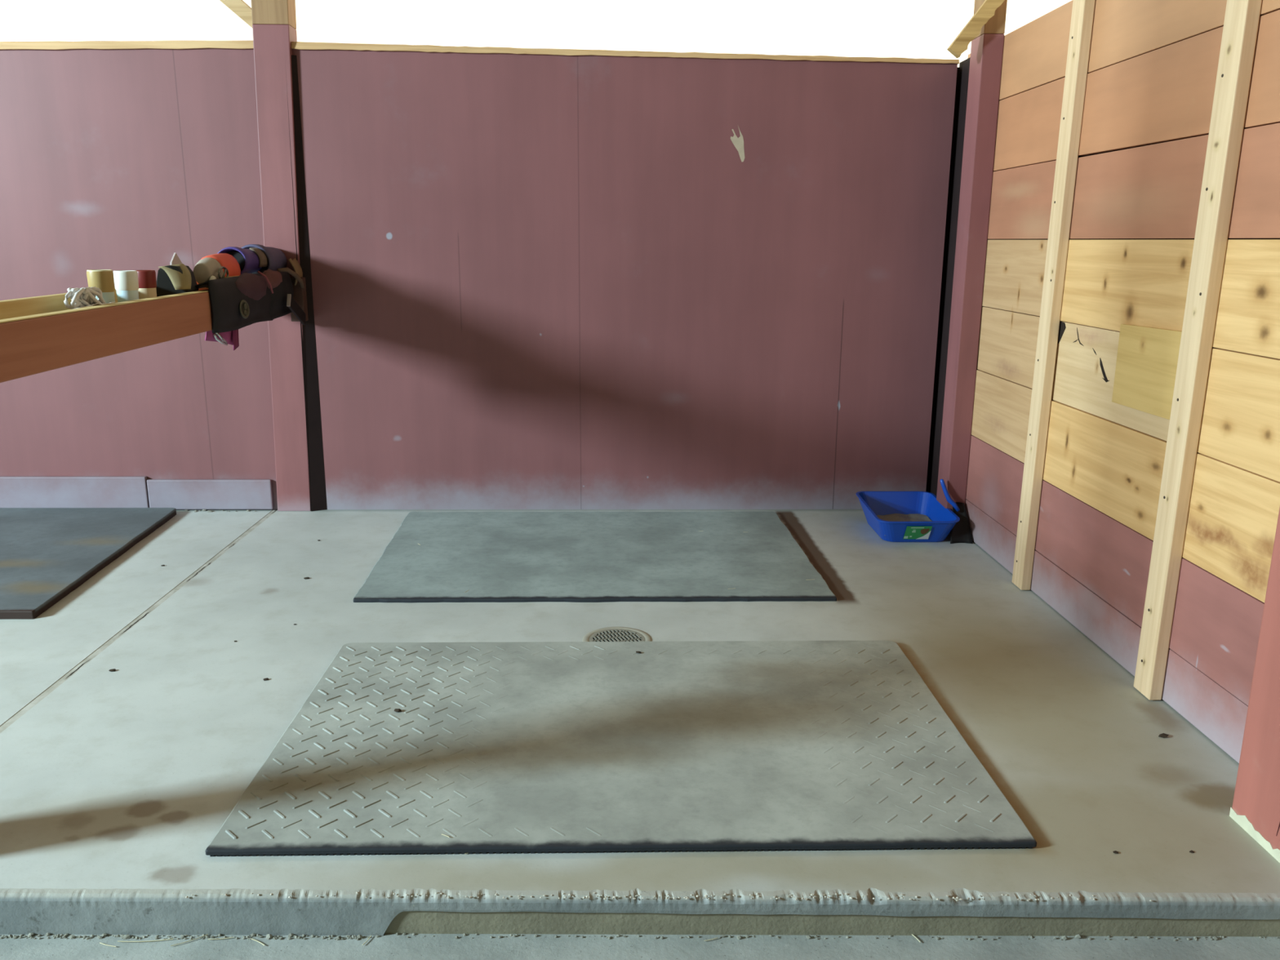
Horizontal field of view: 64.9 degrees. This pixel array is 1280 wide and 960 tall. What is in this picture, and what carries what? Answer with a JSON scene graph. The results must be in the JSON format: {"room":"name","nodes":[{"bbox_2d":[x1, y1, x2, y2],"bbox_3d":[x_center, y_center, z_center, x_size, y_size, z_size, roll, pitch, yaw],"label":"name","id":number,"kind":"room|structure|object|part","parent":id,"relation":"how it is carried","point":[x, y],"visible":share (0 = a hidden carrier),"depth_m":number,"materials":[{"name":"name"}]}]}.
{"room":"horse wash stall","nodes":[
{"label":"horse wash stall","id":0,"kind":"room"},
{"bbox_2d":[0,48,957,509],"bbox_3d":[-3.147,-0.890,4.697,9.157,2.118,0.050,0,13,-2],"label":"wall","id":1,"kind":"structure","parent":0,"point":[540,282],"depth_m":4.72,"materials":[{"name":"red paint"}]},
{"bbox_2d":[0,40,253,49],"bbox_3d":[-4.713,-1.895,4.419,6.010,0.127,0.085,0,13,-2],"label":"trim","id":2,"kind":"structure","parent":1,"relation":"attached to","point":[53,45],"depth_m":4.44,"materials":[{"name":"brown wood"}]},
{"bbox_2d":[0,475,273,509],"bbox_3d":[-4.764,0.063,4.843,5.932,0.164,0.024,0,13,-2],"label":"baseboard","id":3,"kind":"structure","parent":1,"relation":"attached to","point":[15,491],"depth_m":4.89,"materials":[{"name":"paint"}]},
{"bbox_2d":[285,54,327,511],"bbox_3d":[-1.569,-0.875,4.735,0.070,2.090,0.105,0,13,-2],"label":"trim","id":4,"kind":"structure","parent":1,"relation":"attached to","point":[312,399],"depth_m":4.76,"materials":[{"name":"rubber"}]},
{"bbox_2d":[291,41,959,64],"bbox_3d":[-0.052,-1.921,4.536,2.985,0.067,0.085,0,13,-2],"label":"trim","id":5,"kind":"structure","parent":1,"relation":"attached to","point":[295,45],"depth_m":4.50,"materials":[{"name":"brown wood"}]},
{"bbox_2d":[925,57,970,496],"bbox_3d":[1.456,-0.856,4.714,0.160,2.100,0.370,0,13,-2],"label":"trim","id":6,"kind":"structure","parent":1,"relation":"attached to","point":[962,71],"depth_m":4.77,"materials":[{"name":"rubber"}]},
{"bbox_2d":[0,509,1279,937],"bbox_3d":[-3.084,0.533,3.530,9.220,0.110,3.262,0,13,-2],"label":"floor","id":7,"kind":"structure","parent":0,"point":[115,786],"depth_m":2.56,"materials":[{"name":"concrete"}]},
{"bbox_2d":[0,507,176,619],"bbox_3d":[-3.080,0.309,4.168,1.894,0.030,1.404,0,13,-2],"label":"rubber mat","id":8,"kind":"object","parent":7,"relation":"on","point":[46,553],"visible":1,"depth_m":4.26,"materials":[{"name":"grey rubber"}]},
{"bbox_2d":[184,508,256,512],"bbox_3d":[-2.444,0.150,4.904,1.142,0.018,0.040,0,13,-2],"label":"sweepings","id":9,"kind":"object","parent":7,"relation":"on","point":[203,509],"visible":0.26,"depth_m":4.92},
{"bbox_2d":[251,0,311,511],"bbox_3d":[-1.645,-1.344,4.631,0.240,3.050,0.115,0,13,-2],"label":"wooden post","id":10,"kind":"object","parent":7,"relation":"on","point":[273,21],"visible":0.84,"depth_m":4.60,"materials":[{"name":"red paint"}]},
{"bbox_2d":[0,276,308,382],"bbox_3d":[-1.646,-0.532,3.333,0.265,0.221,2.782,0,13,-2],"label":"wooden rail","id":11,"kind":"object","parent":10,"relation":"attached to","point":[38,334],"visible":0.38,"depth_m":2.90,"materials":[{"name":"brown wood"}]},
{"bbox_2d":[66,302,115,310],"bbox_3d":[-1.670,-0.516,3.020,0.100,0.029,0.198,0,13,-2],"label":"paper scrap","id":12,"kind":"object","parent":11,"relation":"on","point":[95,304],"visible":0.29,"depth_m":3.01,"materials":[{"name":"white paper"}]},
{"bbox_2d":[63,286,106,309],"bbox_3d":[-1.657,-0.543,3.004,0.047,0.063,0.142,2,14,9],"label":"bundle","id":13,"kind":"object","parent":12,"relation":"on","point":[83,296],"visible":0.93,"depth_m":2.98,"materials":[{"name":"beige wicker"}]},
{"bbox_2d":[86,269,115,303],"bbox_3d":[-1.673,-0.591,3.131,0.074,0.122,0.074,0,13,-2],"label":"jar","id":14,"kind":"object","parent":11,"relation":"on","point":[103,279],"visible":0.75,"depth_m":3.10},
{"bbox_3d":[-1.673,-0.649,3.118,0.071,0.004,0.071,13,18,42],"label":"lid","id":15,"kind":"part","parent":14,"relation":"part of","materials":[{"name":"white plastic"}]},
{"bbox_2d":[113,270,138,302],"bbox_3d":[-1.680,-0.628,3.297,0.072,0.113,0.072,0,13,-2],"label":"jar","id":16,"kind":"object","parent":11,"relation":"on","point":[126,282],"visible":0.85,"depth_m":3.27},
{"bbox_3d":[-1.679,-0.681,3.284,0.070,0.003,0.070,0,13,-2],"label":"lid","id":17,"kind":"part","parent":16,"relation":"part of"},
{"bbox_2d":[136,270,156,299],"bbox_3d":[-1.699,-0.666,3.462,0.070,0.108,0.070,0,13,-2],"label":"jar","id":18,"kind":"object","parent":11,"relation":"on","point":[147,280],"visible":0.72,"depth_m":3.44,"materials":[{"name":"red ceramic"}]},
{"bbox_3d":[-1.699,-0.717,3.450,0.068,0.003,0.068,0,13,-2],"label":"lid","id":19,"kind":"part","parent":18,"relation":"part of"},
{"bbox_2d":[169,252,182,265],"bbox_3d":[-1.753,-0.789,3.812,0.006,0.140,0.150,0,13,-2],"label":"folded cloth","id":20,"kind":"object","parent":11,"relation":"on","point":[175,260],"visible":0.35,"depth_m":3.79,"materials":[{"name":"white fabric"}]},
{"bbox_2d":[155,263,198,297],"bbox_3d":[-1.684,-0.724,3.662,0.123,0.124,0.127,0,13,-2],"label":"boot","id":21,"kind":"object","parent":11,"relation":"on","point":[172,279],"visible":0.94,"depth_m":3.62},
{"bbox_2d":[193,253,240,288],"bbox_3d":[-1.683,-0.827,3.995,0.136,0.138,0.260,0,13,-2],"label":"boot","id":22,"kind":"object","parent":11,"relation":"on","point":[220,265],"visible":0.61,"depth_m":3.92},
{"bbox_2d":[204,328,239,350],"bbox_3d":[-1.659,-0.612,4.006,0.034,0.210,0.300,0,13,-2],"label":"strap","id":23,"kind":"object","parent":11,"relation":"hanging from","point":[231,337],"visible":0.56,"depth_m":4.04,"materials":[{"name":"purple fabric"}]},
{"bbox_2d":[195,273,272,333],"bbox_3d":[-1.607,-0.718,4.036,0.124,0.208,0.658,0,13,-2],"label":"boot","id":24,"kind":"object","parent":11,"relation":"hanging from","point":[232,310],"depth_m":3.87,"materials":[{"name":"black leather"}]},
{"bbox_3d":[-1.649,-0.767,3.888,0.024,0.044,0.042,0,13,-2],"label":"plastic cap","id":25,"kind":"part","parent":24,"relation":"part of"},
{"bbox_2d":[235,268,282,300],"bbox_3d":[-1.581,-0.800,4.162,0.081,0.134,0.558,0,13,-2],"label":"boot","id":26,"kind":"object","parent":24,"relation":"on","point":[253,286],"visible":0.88,"depth_m":4.09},
{"bbox_2d":[217,246,268,274],"bbox_3d":[-1.683,-0.926,4.267,0.136,0.122,0.286,0,13,-2],"label":"boot","id":27,"kind":"object","parent":11,"relation":"on","point":[251,260],"visible":0.63,"depth_m":4.18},
{"bbox_2d":[240,244,302,285],"bbox_3d":[-1.665,-0.961,4.518,0.210,0.189,0.302,0,13,-2],"label":"boot","id":28,"kind":"object","parent":11,"relation":"on","point":[277,259],"visible":0.41,"depth_m":4.50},
{"bbox_2d":[261,267,306,324],"bbox_3d":[-1.603,-0.812,4.475,0.154,0.263,0.367,0,13,-2],"label":"boot","id":29,"kind":"object","parent":11,"relation":"on","point":[283,303],"visible":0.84,"depth_m":4.44,"materials":[{"name":"black leather"}]},
{"bbox_3d":[-1.619,-0.825,4.452,0.121,0.213,0.330,0,13,-2],"label":"boot panel","id":30,"kind":"part","parent":29,"relation":"part of","materials":[{"name":"black leather"}]},
{"bbox_2d":[219,0,253,27],"bbox_3d":[-2.109,-2.362,4.379,0.815,0.749,0.080,0,13,-2],"label":"brace","id":31,"kind":"object","parent":10,"relation":"attached to","point":[239,7],"visible":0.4,"depth_m":4.42,"materials":[{"name":"brown wood"}]},
{"bbox_2d":[99,530,920,946],"bbox_3d":[-0.213,0.585,3.304,1.826,0.111,2.639,0,13,-2],"label":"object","id":32,"kind":"object","parent":7,"relation":"on","point":[699,531],"visible":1,"depth_m":2.05,"materials":[{"name":"grey"}]},
{"bbox_2d":[353,511,836,602],"bbox_3d":[-0.194,0.302,4.313,1.822,0.013,1.238,0,13,-2],"label":"rubber mat","id":33,"kind":"object","parent":7,"relation":"on","point":[493,557],"visible":1,"depth_m":4.16,"materials":[{"name":"grey rubber"}]},
{"bbox_2d":[582,626,651,641],"bbox_3d":[-0.077,0.533,3.364,0.232,0.003,0.232,0,13,-2],"label":"floor drain","id":34,"kind":"object","parent":7,"relation":"on","point":[608,633],"visible":0.52,"depth_m":3.39,"materials":[{"name":"metal"}]},
{"bbox_2d":[205,640,1036,856],"bbox_3d":[-0.045,0.670,2.753,1.816,0.020,1.155,0,13,-2],"label":"rubber mat","id":35,"kind":"object","parent":7,"relation":"on","point":[512,747],"visible":1,"depth_m":2.56,"materials":[{"name":"grey rubber"}]},
{"bbox_2d":[139,891,1151,901],"bbox_3d":[0.010,0.849,2.055,2.067,0.009,0.020,0,13,0],"label":"edge grit","id":36,"kind":"object","parent":7,"relation":"on","point":[271,894],"visible":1,"depth_m":2.05,"materials":[{"name":"grey gravel"}]},
{"bbox_2d":[108,539,1194,853],"bbox_3d":[-0.535,0.635,2.883,3.712,0.028,1.808,9,16,31],"label":"dirt specks","id":37,"kind":"object","parent":7,"relation":"on","point":[1163,735],"visible":1,"depth_m":2.81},
{"bbox_2d":[855,491,959,542],"bbox_3d":[1.218,0.174,4.629,0.372,0.133,0.480,0,13,-2],"label":"tray","id":38,"kind":"object","parent":7,"relation":"on","point":[873,504],"visible":0.91,"depth_m":4.65,"materials":[{"name":"blue plastic"}]},
{"bbox_2d":[876,513,948,534],"bbox_3d":[1.221,0.201,4.636,0.284,0.019,0.356,0,13,-2],"label":"litter","id":39,"kind":"object","parent":38,"relation":"in","point":[894,517],"visible":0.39,"depth_m":4.74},
{"bbox_2d":[903,527,924,538],"bbox_3d":[1.205,0.233,4.431,0.076,0.062,0.040,0,13,-2],"label":"print","id":40,"kind":"object","parent":38,"relation":"attached to","point":[908,532],"depth_m":4.43},
{"bbox_2d":[920,528,929,534],"bbox_3d":[1.252,0.226,4.423,0.036,0.035,0.021,4,14,15],"label":"picture","id":41,"kind":"object","parent":38,"relation":"on","point":[923,531],"depth_m":4.42},
{"bbox_2d":[939,479,973,543],"bbox_3d":[1.413,0.138,4.501,0.123,0.263,0.150,0,13,-2],"label":"brush","id":42,"kind":"object","parent":7,"relation":"on","point":[961,531],"visible":0.89,"depth_m":4.51,"materials":[{"name":"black plastic"}]},
{"bbox_3d":[1.394,0.070,4.529,0.098,0.143,0.025,6,15,24],"label":"shovel handle","id":43,"kind":"part","parent":42,"relation":"part of","materials":[{"name":"blue plastic"}]},
{"bbox_3d":[1.423,0.192,4.514,0.102,0.153,0.150,0,13,-2],"label":"shovel blade","id":44,"kind":"part","parent":42,"relation":"part of","materials":[{"name":"black plastic"}]},
{"bbox_2d":[936,0,1007,533],"bbox_3d":[1.442,-1.252,4.326,0.086,3.050,0.150,0,13,-2],"label":"wooden post","id":45,"kind":"object","parent":7,"relation":"on","point":[987,48],"visible":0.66,"depth_m":4.34,"materials":[{"name":"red paint"}]},
{"bbox_2d":[946,0,1004,58],"bbox_3d":[1.528,-2.057,4.038,0.541,0.684,0.034,0,13,-2],"label":"brace","id":46,"kind":"object","parent":45,"relation":"attached to","point":[972,28],"visible":1,"depth_m":4.07,"materials":[{"name":"brown wood"}]},
{"bbox_2d":[1229,507,1279,862],"bbox_3d":[1.474,-0.577,1.686,0.160,3.140,0.671,0,13,-2],"label":"wooden post","id":47,"kind":"object","parent":7,"relation":"on","point":[1255,807],"visible":0.92,"depth_m":2.22,"materials":[{"name":"red paint"}]},
{"bbox_2d":[0,933,1279,959],"bbox_3d":[-2.301,1.470,0.007,10.600,0.108,4.650,0,13,-2],"label":"floor","id":48,"kind":"structure","parent":0,"point":[387,946],"depth_m":2.04,"materials":[{"name":"concrete"}]},
{"bbox_2d":[0,932,1279,941],"bbox_3d":[-0.055,0.936,2.065,2.988,0.012,0.021,0,13,0],"label":"crumbs","id":49,"kind":"object","parent":48,"relation":"on","point":[268,936],"visible":1,"depth_m":2.06,"materials":[{"name":"grey gravel"}]},
{"bbox_2d":[964,0,1279,763],"bbox_3d":[1.538,-0.486,3.216,0.076,2.174,3.400,0,13,-2],"label":"wall","id":50,"kind":"structure","parent":0,"point":[1153,64],"depth_m":3.09,"materials":[{"name":"brown wood"}]},
{"bbox_2d":[1012,0,1095,590],"bbox_3d":[1.487,-1.039,3.530,0.038,2.996,0.154,0,13,-2],"label":"batten","id":51,"kind":"object","parent":50,"relation":"attached to","point":[1082,11],"visible":1,"depth_m":3.59,"materials":[{"name":"brown wood"}]},
{"bbox_2d":[1133,0,1262,700],"bbox_3d":[1.511,-0.821,2.618,0.038,2.996,0.129,0,13,-2],"label":"batten","id":52,"kind":"object","parent":50,"relation":"attached to","point":[1242,17],"visible":1,"depth_m":2.70,"materials":[{"name":"brown wood"}]}
]}

